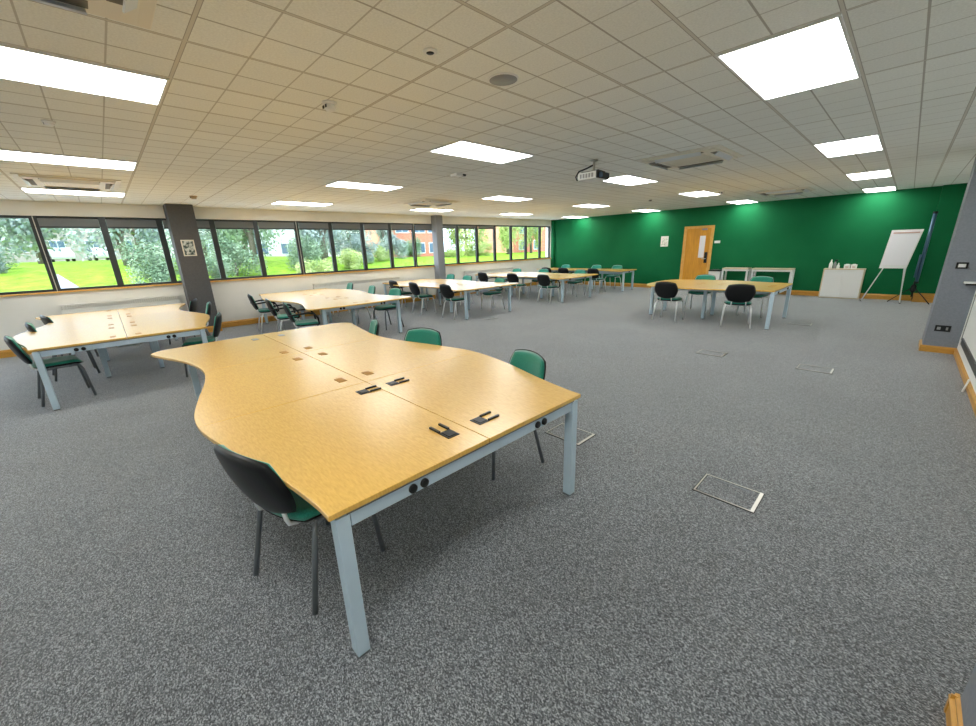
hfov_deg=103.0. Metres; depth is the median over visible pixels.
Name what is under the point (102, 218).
window
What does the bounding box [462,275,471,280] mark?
backrest cushion
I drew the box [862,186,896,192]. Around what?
recessed light
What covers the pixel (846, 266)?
pack
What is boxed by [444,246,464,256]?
leafy shrub
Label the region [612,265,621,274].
backrest cushion
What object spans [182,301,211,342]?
chair
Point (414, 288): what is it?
chair
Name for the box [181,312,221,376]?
chair
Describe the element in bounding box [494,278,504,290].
backrest cushion
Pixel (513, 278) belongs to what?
chair
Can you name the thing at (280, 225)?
roller blind
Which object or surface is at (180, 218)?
column
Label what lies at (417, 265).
window
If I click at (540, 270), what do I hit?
chair
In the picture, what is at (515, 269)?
chair
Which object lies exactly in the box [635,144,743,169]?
air conditioning unit
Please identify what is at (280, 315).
seat cushion
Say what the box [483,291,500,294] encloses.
seat cushion
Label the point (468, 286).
table
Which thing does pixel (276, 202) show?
recessed light
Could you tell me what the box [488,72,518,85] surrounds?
ceiling speaker
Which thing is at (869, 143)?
recessed light
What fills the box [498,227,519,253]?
leafy tree
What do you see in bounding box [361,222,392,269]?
window
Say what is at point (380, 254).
leafy shrub
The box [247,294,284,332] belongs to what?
armchair
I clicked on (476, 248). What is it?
window
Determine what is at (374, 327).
chair
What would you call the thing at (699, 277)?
backrest cushion
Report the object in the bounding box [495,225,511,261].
window
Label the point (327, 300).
table
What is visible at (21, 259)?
house
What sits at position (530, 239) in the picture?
leafy tree
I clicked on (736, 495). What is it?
box
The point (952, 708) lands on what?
baseboard
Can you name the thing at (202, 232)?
leafy tree
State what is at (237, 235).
leafy tree
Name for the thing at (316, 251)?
leafy shrub
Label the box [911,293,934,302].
baseboard
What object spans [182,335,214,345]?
seat cushion
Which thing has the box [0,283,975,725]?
floor
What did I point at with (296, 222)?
window
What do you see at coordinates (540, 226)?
window
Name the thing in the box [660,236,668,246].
notice
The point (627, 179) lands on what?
recessed light
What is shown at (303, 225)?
roller blind
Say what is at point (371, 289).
backrest cushion
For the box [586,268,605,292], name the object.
chair
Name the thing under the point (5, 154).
recessed light
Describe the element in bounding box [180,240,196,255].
framed notice
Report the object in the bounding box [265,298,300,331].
armchair
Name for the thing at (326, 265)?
leafy shrub
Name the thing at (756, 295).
seat cushion
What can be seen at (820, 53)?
recessed light
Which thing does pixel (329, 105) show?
smoke detector
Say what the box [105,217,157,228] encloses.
roller blind
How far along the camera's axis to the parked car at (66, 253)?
38.66 m
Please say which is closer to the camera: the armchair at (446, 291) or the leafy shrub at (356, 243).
the armchair at (446, 291)
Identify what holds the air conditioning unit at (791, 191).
attached to the ceiling
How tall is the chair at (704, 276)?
0.850 m
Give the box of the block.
[165,229,360,257]
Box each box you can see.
[481,316,495,319]
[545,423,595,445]
[692,473,764,513]
[696,349,727,356]
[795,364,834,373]
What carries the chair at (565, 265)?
on the floor
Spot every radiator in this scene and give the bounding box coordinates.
[59,295,181,316]
[313,277,401,314]
[464,267,512,281]
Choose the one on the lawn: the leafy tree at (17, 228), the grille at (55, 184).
the leafy tree at (17, 228)
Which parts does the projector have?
panel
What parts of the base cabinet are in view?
panel, door, door, panel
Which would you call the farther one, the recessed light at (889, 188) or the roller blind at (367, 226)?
the roller blind at (367, 226)
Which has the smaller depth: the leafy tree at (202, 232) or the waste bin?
the waste bin
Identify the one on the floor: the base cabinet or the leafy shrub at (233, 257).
the base cabinet
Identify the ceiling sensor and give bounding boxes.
[423,48,436,55]
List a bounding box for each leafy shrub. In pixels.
[0,244,7,272]
[1,247,20,268]
[118,238,176,283]
[170,250,229,280]
[201,233,268,276]
[284,235,326,270]
[295,258,332,272]
[336,232,378,263]
[337,248,362,269]
[368,245,394,260]
[376,234,408,258]
[402,237,422,256]
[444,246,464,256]
[463,241,492,255]
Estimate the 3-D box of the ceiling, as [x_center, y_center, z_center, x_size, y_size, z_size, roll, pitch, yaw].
[-0.562,-2.958,6.072,21.510,0.120,12.410,-17,22,-41]
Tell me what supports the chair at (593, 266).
on the floor
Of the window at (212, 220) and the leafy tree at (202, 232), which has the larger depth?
the leafy tree at (202, 232)
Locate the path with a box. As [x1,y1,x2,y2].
[56,274,77,287]
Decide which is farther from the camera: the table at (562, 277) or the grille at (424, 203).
the table at (562, 277)
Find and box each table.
[13,303,209,410]
[151,322,580,658]
[259,288,410,332]
[382,279,518,319]
[476,272,597,302]
[538,268,636,291]
[647,279,792,329]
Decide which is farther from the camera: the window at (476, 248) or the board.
the window at (476, 248)
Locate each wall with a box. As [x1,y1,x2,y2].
[0,200,550,350]
[554,186,942,294]
[914,183,967,293]
[957,291,975,393]
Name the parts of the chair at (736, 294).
leg, leg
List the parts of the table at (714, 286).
leg, leg, leg, leg, leg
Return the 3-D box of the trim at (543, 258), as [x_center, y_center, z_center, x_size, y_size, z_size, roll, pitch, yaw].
[-4.686,-2.440,10.664,20.820,0.026,0.205,-17,22,-41]
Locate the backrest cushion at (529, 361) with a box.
[509,350,543,378]
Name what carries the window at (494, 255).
in the wall at (231, 299)
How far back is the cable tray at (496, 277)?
12.96 m
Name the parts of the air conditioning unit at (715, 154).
louvre blade, louvre blade, louvre blade, louvre blade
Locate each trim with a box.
[0,258,550,296]
[551,220,554,282]
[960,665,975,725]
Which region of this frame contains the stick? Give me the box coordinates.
[961,379,969,391]
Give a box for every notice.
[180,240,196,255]
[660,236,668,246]
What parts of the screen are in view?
carry handle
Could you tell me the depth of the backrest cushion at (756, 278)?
8.67 m
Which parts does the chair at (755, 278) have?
leg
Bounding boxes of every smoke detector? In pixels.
[41,119,55,125]
[322,100,336,111]
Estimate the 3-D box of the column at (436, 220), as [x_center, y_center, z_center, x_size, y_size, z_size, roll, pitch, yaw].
[-1.651,-3.548,13.136,0.270,2.710,0.260,-17,22,-41]
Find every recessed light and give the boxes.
[0,43,168,105]
[0,149,137,170]
[20,187,125,196]
[270,201,333,205]
[324,180,403,190]
[411,208,452,211]
[429,139,533,163]
[481,195,532,201]
[498,213,531,215]
[562,216,584,217]
[573,204,607,207]
[604,174,657,185]
[631,209,660,211]
[678,190,719,196]
[716,13,860,100]
[727,200,756,203]
[813,134,883,157]
[846,169,891,180]
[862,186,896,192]
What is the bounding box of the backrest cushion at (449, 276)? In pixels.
[446,274,453,278]
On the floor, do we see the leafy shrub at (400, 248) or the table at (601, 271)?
the table at (601, 271)
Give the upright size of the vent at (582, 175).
0.050 m
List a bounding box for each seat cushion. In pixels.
[32,355,82,367]
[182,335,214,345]
[258,307,276,311]
[269,488,320,520]
[276,313,297,317]
[295,319,320,324]
[374,304,395,309]
[414,294,431,296]
[445,297,463,299]
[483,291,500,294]
[567,281,582,283]
[657,297,681,299]
[688,291,708,293]
[725,300,751,303]
[753,294,768,297]
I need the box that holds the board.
[960,294,975,378]
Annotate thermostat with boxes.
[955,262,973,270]
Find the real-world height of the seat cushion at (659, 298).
0.070 m
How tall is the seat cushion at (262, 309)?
0.070 m
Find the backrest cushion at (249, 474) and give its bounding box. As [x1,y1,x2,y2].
[218,444,289,490]
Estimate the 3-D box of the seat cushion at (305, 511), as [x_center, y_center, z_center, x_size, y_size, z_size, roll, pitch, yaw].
[-0.928,0.668,2.042,0.460,0.070,0.430,8,19,29]
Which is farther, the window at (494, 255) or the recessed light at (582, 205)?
the window at (494, 255)
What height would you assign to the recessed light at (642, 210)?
0.012 m
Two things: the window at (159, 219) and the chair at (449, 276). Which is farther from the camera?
the chair at (449, 276)
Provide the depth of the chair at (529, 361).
3.04 m
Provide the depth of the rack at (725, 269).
12.24 m
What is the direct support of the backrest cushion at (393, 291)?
on the chair at (393, 291)
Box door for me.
[679,225,714,279]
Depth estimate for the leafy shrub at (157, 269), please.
17.51 m
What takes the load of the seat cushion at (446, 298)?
on the armchair at (446, 291)
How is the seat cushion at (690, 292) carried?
on the chair at (704, 276)
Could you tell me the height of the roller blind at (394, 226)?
0.205 m
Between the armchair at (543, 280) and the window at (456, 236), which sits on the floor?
the armchair at (543, 280)
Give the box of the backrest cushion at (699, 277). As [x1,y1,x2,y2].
[695,275,714,279]
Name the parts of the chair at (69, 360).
leg, leg, rail, leg, leg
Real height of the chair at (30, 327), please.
0.850 m
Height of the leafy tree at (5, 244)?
11.406 m
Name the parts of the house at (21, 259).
pane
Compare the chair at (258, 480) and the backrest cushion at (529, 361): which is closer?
the chair at (258, 480)
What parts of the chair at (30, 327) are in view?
leg, leg, leg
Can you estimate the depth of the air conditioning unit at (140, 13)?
1.66 m
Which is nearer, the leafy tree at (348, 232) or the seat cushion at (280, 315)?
the seat cushion at (280, 315)
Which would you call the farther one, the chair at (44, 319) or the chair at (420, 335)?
the chair at (44, 319)
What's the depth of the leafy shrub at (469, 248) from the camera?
46.54 m
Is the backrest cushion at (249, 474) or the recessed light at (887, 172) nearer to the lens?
the backrest cushion at (249, 474)
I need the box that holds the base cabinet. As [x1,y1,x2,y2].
[818,268,865,298]
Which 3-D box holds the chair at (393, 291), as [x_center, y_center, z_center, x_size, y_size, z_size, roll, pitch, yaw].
[-2.209,-1.217,8.625,0.516,0.850,0.565,13,22,40]
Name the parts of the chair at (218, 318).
leg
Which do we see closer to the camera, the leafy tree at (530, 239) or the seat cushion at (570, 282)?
the seat cushion at (570, 282)
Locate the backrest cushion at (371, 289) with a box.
[368,285,374,293]
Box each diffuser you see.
[415,209,450,211]
[484,196,528,200]
[500,213,529,214]
[636,210,656,211]
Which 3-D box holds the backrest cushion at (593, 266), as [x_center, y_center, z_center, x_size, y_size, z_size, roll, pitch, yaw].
[4.360,-3.767,15.621,0.130,0.354,0.472,-17,22,-41]
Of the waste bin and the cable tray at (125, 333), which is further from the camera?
the waste bin
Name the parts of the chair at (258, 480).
leg, leg, rail, leg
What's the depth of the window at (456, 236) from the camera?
13.80 m
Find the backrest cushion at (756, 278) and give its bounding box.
[750,276,773,281]
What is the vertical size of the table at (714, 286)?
0.733 m
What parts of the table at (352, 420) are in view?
leg, leg, leg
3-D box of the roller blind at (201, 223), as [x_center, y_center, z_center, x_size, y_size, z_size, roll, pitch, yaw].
[-6.631,-3.061,8.544,0.830,0.205,0.032,-17,22,-41]
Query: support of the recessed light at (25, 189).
in the ceiling
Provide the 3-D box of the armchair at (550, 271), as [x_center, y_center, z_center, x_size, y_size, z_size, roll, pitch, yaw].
[2.412,-3.325,15.200,0.565,0.850,0.580,-17,22,-41]
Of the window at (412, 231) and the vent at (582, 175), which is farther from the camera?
the window at (412, 231)
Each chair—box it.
[4,335,96,406]
[25,322,100,380]
[39,315,98,366]
[169,298,197,344]
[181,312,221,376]
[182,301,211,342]
[214,443,384,615]
[333,282,352,316]
[357,285,376,322]
[369,319,379,335]
[373,288,403,329]
[404,328,441,345]
[408,282,435,314]
[436,274,454,301]
[460,275,472,304]
[481,277,504,310]
[491,349,545,479]
[504,268,521,291]
[507,273,527,300]
[530,269,548,292]
[554,264,569,284]
[565,269,585,296]
[584,265,601,286]
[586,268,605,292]
[603,265,622,288]
[651,282,683,321]
[684,274,715,312]
[719,284,755,328]
[736,276,773,317]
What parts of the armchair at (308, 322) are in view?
armrest, armrest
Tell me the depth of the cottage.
62.10 m
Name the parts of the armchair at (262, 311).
armrest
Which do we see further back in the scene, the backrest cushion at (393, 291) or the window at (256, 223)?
the window at (256, 223)
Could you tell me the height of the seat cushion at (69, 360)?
0.070 m
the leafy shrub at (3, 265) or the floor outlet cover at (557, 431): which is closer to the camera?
the floor outlet cover at (557, 431)
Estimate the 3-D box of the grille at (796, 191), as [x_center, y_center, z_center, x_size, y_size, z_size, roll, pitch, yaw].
[7.024,-4.037,9.192,0.560,0.007,0.560,-17,22,-41]
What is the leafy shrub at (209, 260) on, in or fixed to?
on the lawn
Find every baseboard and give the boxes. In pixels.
[0,280,550,357]
[555,281,911,300]
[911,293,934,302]
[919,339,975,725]
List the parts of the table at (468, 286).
leg, leg, leg, leg, leg, leg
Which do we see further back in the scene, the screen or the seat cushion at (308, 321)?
the screen
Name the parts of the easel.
leg, leg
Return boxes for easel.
[860,229,923,303]
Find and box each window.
[0,215,56,294]
[31,216,120,290]
[101,217,174,286]
[158,218,223,282]
[211,219,264,279]
[255,220,303,276]
[295,221,335,274]
[330,222,366,271]
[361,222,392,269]
[389,223,415,268]
[413,224,433,266]
[445,224,458,264]
[457,224,477,263]
[477,225,495,262]
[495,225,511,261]
[511,226,525,260]
[526,226,539,259]
[540,226,549,258]
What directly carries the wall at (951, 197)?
attached to the wall at (804, 235)
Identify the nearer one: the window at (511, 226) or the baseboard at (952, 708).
the baseboard at (952, 708)
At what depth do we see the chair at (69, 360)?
4.69 m
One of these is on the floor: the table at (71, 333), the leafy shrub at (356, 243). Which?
the table at (71, 333)
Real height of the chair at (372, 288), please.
0.850 m
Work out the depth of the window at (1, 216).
7.14 m
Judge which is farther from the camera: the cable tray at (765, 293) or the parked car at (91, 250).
the parked car at (91, 250)
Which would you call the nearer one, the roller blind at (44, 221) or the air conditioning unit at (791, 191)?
the roller blind at (44, 221)
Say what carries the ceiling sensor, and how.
attached to the ceiling
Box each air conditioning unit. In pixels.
[10,173,120,191]
[31,0,156,28]
[400,198,460,206]
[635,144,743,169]
[754,187,814,195]
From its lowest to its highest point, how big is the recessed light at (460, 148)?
0.012 m
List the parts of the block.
pane, pane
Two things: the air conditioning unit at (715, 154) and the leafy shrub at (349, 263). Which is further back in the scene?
the leafy shrub at (349, 263)
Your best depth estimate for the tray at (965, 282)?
5.17 m
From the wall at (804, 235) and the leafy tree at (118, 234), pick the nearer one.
the wall at (804, 235)
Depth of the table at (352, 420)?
2.35 m
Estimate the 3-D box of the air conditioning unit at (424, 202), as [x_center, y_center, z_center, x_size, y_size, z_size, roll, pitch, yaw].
[-1.356,-3.735,9.094,1.020,0.066,1.020,-17,22,-41]
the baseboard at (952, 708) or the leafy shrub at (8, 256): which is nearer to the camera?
the baseboard at (952, 708)
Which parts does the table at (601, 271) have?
leg, leg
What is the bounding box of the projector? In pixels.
[575,159,608,182]
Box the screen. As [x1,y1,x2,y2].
[887,211,938,304]
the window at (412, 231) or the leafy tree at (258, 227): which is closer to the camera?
the window at (412, 231)
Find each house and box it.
[0,228,163,262]
[361,230,432,256]
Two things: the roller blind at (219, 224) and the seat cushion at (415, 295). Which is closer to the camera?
the roller blind at (219, 224)
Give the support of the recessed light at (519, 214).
in the ceiling
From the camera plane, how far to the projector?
5.11 m
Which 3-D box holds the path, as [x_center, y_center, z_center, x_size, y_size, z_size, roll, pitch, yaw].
[-19.634,-3.646,17.711,5.108,0.665,0.884,10,20,34]
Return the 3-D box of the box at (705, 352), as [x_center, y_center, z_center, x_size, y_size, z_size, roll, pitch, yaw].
[3.404,-0.152,5.911,0.276,0.006,0.368,-17,22,-41]
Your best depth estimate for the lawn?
22.34 m
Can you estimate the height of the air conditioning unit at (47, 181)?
0.066 m
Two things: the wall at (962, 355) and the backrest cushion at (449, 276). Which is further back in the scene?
the backrest cushion at (449, 276)
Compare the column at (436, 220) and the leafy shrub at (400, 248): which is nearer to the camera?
the column at (436, 220)
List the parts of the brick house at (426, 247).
pane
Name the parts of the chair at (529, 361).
leg, leg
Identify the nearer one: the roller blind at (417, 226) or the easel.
the easel
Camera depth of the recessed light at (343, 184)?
6.50 m
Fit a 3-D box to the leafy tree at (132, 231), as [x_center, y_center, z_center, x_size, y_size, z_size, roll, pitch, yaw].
[-33.866,-15.427,36.576,7.080,11.079,5.451,-4,17,-6]
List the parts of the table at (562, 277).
leg, leg, leg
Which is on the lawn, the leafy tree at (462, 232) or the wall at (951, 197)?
the leafy tree at (462, 232)
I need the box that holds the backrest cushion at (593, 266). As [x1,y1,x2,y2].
[591,265,601,268]
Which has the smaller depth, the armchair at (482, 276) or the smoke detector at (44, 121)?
the smoke detector at (44, 121)
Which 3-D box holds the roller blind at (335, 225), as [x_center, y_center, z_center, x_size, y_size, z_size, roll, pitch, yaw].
[-3.998,-3.867,10.963,0.820,0.205,0.032,-17,22,-41]
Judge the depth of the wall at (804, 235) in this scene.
11.69 m
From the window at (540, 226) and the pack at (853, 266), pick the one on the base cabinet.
the pack at (853, 266)
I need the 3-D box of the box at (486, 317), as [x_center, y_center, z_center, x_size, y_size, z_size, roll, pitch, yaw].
[0.008,-1.101,9.472,0.276,0.006,0.368,-17,22,-41]
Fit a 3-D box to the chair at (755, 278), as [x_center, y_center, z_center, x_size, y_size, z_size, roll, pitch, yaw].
[5.963,-1.489,8.640,0.565,0.850,0.516,-14,21,-36]
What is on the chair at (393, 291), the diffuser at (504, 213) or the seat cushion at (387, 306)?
the seat cushion at (387, 306)
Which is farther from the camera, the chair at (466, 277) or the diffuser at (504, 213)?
the diffuser at (504, 213)
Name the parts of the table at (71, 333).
leg, leg, leg, leg, leg, leg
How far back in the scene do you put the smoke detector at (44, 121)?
3.04 m
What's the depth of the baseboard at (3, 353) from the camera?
9.74 m
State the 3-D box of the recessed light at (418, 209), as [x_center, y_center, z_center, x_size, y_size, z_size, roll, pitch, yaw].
[-1.568,-4.292,10.893,1.161,0.012,0.566,-17,22,-41]
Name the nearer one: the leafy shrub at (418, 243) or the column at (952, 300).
the column at (952, 300)
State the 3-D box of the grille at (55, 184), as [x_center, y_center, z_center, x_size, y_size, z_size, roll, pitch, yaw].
[-5.837,-2.501,5.443,0.560,0.007,0.560,-17,22,-41]
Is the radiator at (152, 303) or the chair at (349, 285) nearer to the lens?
the radiator at (152, 303)
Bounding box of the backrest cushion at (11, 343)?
[5,336,32,361]
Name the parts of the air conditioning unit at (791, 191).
louvre blade, louvre blade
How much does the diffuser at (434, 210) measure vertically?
0.008 m
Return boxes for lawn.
[0,251,545,291]
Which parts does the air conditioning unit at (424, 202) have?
louvre blade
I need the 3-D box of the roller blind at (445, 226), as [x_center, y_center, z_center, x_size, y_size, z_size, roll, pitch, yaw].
[-1.402,-4.693,13.340,0.790,0.140,0.032,-17,22,-41]
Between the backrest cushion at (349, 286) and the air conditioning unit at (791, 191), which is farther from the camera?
the backrest cushion at (349, 286)
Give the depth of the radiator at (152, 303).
7.92 m
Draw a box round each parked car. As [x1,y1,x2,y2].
[48,248,75,261]
[86,247,115,260]
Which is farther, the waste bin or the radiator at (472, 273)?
the radiator at (472, 273)
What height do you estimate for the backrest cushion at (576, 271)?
0.354 m
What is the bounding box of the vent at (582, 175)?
[580,173,592,178]
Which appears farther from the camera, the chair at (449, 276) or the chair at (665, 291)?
the chair at (449, 276)
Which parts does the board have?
rail, edge trim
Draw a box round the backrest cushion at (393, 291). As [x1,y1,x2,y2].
[388,288,400,303]
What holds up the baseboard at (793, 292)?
attached to the wall at (804, 235)
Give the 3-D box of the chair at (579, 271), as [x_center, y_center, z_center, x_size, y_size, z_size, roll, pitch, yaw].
[2.938,-2.676,12.960,0.565,0.850,0.516,-16,22,-39]
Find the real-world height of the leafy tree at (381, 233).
7.581 m
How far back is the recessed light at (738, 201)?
11.44 m
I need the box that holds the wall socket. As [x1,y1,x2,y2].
[934,325,951,331]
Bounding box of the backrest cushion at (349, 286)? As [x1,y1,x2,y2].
[346,283,351,289]
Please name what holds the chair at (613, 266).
on the floor
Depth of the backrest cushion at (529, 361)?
3.08 m
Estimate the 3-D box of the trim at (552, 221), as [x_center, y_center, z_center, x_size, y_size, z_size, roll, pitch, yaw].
[2.901,-4.966,17.398,0.100,2.710,0.140,-17,22,-41]
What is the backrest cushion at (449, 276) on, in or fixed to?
on the chair at (449, 276)
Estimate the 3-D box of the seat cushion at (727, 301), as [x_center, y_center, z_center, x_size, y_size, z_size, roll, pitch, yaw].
[4.901,-1.181,7.612,0.460,0.070,0.430,8,19,29]
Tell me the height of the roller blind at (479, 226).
0.140 m
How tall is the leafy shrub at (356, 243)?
2.617 m
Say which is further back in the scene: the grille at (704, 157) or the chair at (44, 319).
the chair at (44, 319)
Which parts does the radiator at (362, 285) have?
panel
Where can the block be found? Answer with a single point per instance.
(281, 251)
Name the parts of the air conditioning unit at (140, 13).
louvre blade, louvre blade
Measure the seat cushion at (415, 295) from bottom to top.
0.070 m
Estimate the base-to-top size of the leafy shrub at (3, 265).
1.963 m
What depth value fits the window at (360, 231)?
11.29 m
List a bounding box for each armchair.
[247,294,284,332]
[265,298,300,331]
[282,302,320,328]
[389,280,414,310]
[439,284,468,319]
[478,272,497,296]
[537,274,559,303]
[542,267,558,288]
[557,268,575,290]
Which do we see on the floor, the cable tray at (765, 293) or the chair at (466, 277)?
the chair at (466, 277)
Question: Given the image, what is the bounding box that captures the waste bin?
[708,269,721,279]
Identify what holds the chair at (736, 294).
on the floor
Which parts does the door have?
vision panel, lock plate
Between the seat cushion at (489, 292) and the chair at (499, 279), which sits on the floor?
the chair at (499, 279)
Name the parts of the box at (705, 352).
lid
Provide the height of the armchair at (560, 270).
0.850 m
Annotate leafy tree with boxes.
[0,218,69,263]
[0,228,22,261]
[62,220,161,265]
[95,222,173,258]
[164,222,235,256]
[209,227,270,256]
[215,222,284,263]
[298,225,342,262]
[299,230,346,256]
[334,226,371,250]
[372,230,393,246]
[444,229,488,254]
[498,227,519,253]
[517,227,543,252]
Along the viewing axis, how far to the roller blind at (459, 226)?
13.93 m
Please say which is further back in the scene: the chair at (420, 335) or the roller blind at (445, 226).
the roller blind at (445, 226)
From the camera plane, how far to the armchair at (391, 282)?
11.04 m
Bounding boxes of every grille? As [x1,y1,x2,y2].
[42,182,98,188]
[313,277,399,287]
[415,202,441,205]
[464,267,512,273]
[661,154,719,166]
[772,190,800,194]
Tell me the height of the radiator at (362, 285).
0.855 m
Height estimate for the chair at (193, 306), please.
0.850 m
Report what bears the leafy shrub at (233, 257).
on the lawn
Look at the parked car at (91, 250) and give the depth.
41.22 m
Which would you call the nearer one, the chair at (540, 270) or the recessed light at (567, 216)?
the chair at (540, 270)
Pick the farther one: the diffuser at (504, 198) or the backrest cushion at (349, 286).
the backrest cushion at (349, 286)
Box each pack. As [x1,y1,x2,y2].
[843,264,850,268]
[850,264,857,268]
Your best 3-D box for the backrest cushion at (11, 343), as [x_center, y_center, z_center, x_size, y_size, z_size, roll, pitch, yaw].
[-5.497,-0.150,4.556,0.472,0.354,0.130,11,21,37]
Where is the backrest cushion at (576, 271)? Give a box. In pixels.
[574,270,585,280]
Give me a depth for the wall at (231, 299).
9.25 m
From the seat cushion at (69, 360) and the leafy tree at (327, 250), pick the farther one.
the leafy tree at (327, 250)
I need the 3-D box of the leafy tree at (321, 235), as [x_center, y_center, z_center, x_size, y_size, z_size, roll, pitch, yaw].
[-11.804,-11.262,26.968,3.738,8.397,4.855,9,20,32]
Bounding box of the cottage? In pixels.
[478,227,545,252]
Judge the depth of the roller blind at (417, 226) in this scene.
12.69 m
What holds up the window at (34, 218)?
in the wall at (231, 299)
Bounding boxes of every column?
[163,204,216,326]
[431,215,445,298]
[922,157,975,347]
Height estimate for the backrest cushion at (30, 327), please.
0.354 m
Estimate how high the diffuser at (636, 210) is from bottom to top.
0.008 m
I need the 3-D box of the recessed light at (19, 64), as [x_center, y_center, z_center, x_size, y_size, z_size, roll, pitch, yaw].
[-2.577,-1.672,2.204,1.161,0.012,0.566,-17,22,-41]
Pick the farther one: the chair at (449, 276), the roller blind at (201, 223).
the chair at (449, 276)
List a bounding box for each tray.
[118,333,140,347]
[496,277,574,280]
[552,271,622,273]
[678,289,768,294]
[964,281,975,285]
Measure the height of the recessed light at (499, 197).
0.012 m
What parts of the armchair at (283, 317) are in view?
armrest, armrest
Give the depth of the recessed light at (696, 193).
9.13 m
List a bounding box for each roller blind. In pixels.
[36,216,99,227]
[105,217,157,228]
[162,219,209,228]
[214,220,253,228]
[257,220,294,229]
[298,221,328,229]
[331,222,360,229]
[363,223,387,229]
[391,223,412,229]
[415,224,431,230]
[443,224,455,228]
[458,225,475,228]
[478,225,493,228]
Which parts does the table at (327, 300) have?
leg, leg, leg, leg, leg, leg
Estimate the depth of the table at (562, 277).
12.61 m
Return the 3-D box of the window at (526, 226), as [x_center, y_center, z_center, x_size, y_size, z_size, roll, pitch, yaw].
[1.911,-5.141,16.607,0.930,1.360,0.070,-17,22,-41]
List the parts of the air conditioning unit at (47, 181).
louvre blade, louvre blade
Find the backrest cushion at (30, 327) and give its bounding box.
[26,322,36,331]
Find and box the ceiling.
[0,0,975,219]
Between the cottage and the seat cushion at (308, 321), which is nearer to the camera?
the seat cushion at (308, 321)
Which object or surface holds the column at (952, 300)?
attached to the wall at (962, 355)
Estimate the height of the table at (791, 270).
0.785 m
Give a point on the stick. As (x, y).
(968, 380)
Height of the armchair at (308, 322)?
0.850 m
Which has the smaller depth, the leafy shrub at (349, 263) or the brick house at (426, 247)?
the leafy shrub at (349, 263)
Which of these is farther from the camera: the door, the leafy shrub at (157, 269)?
the leafy shrub at (157, 269)

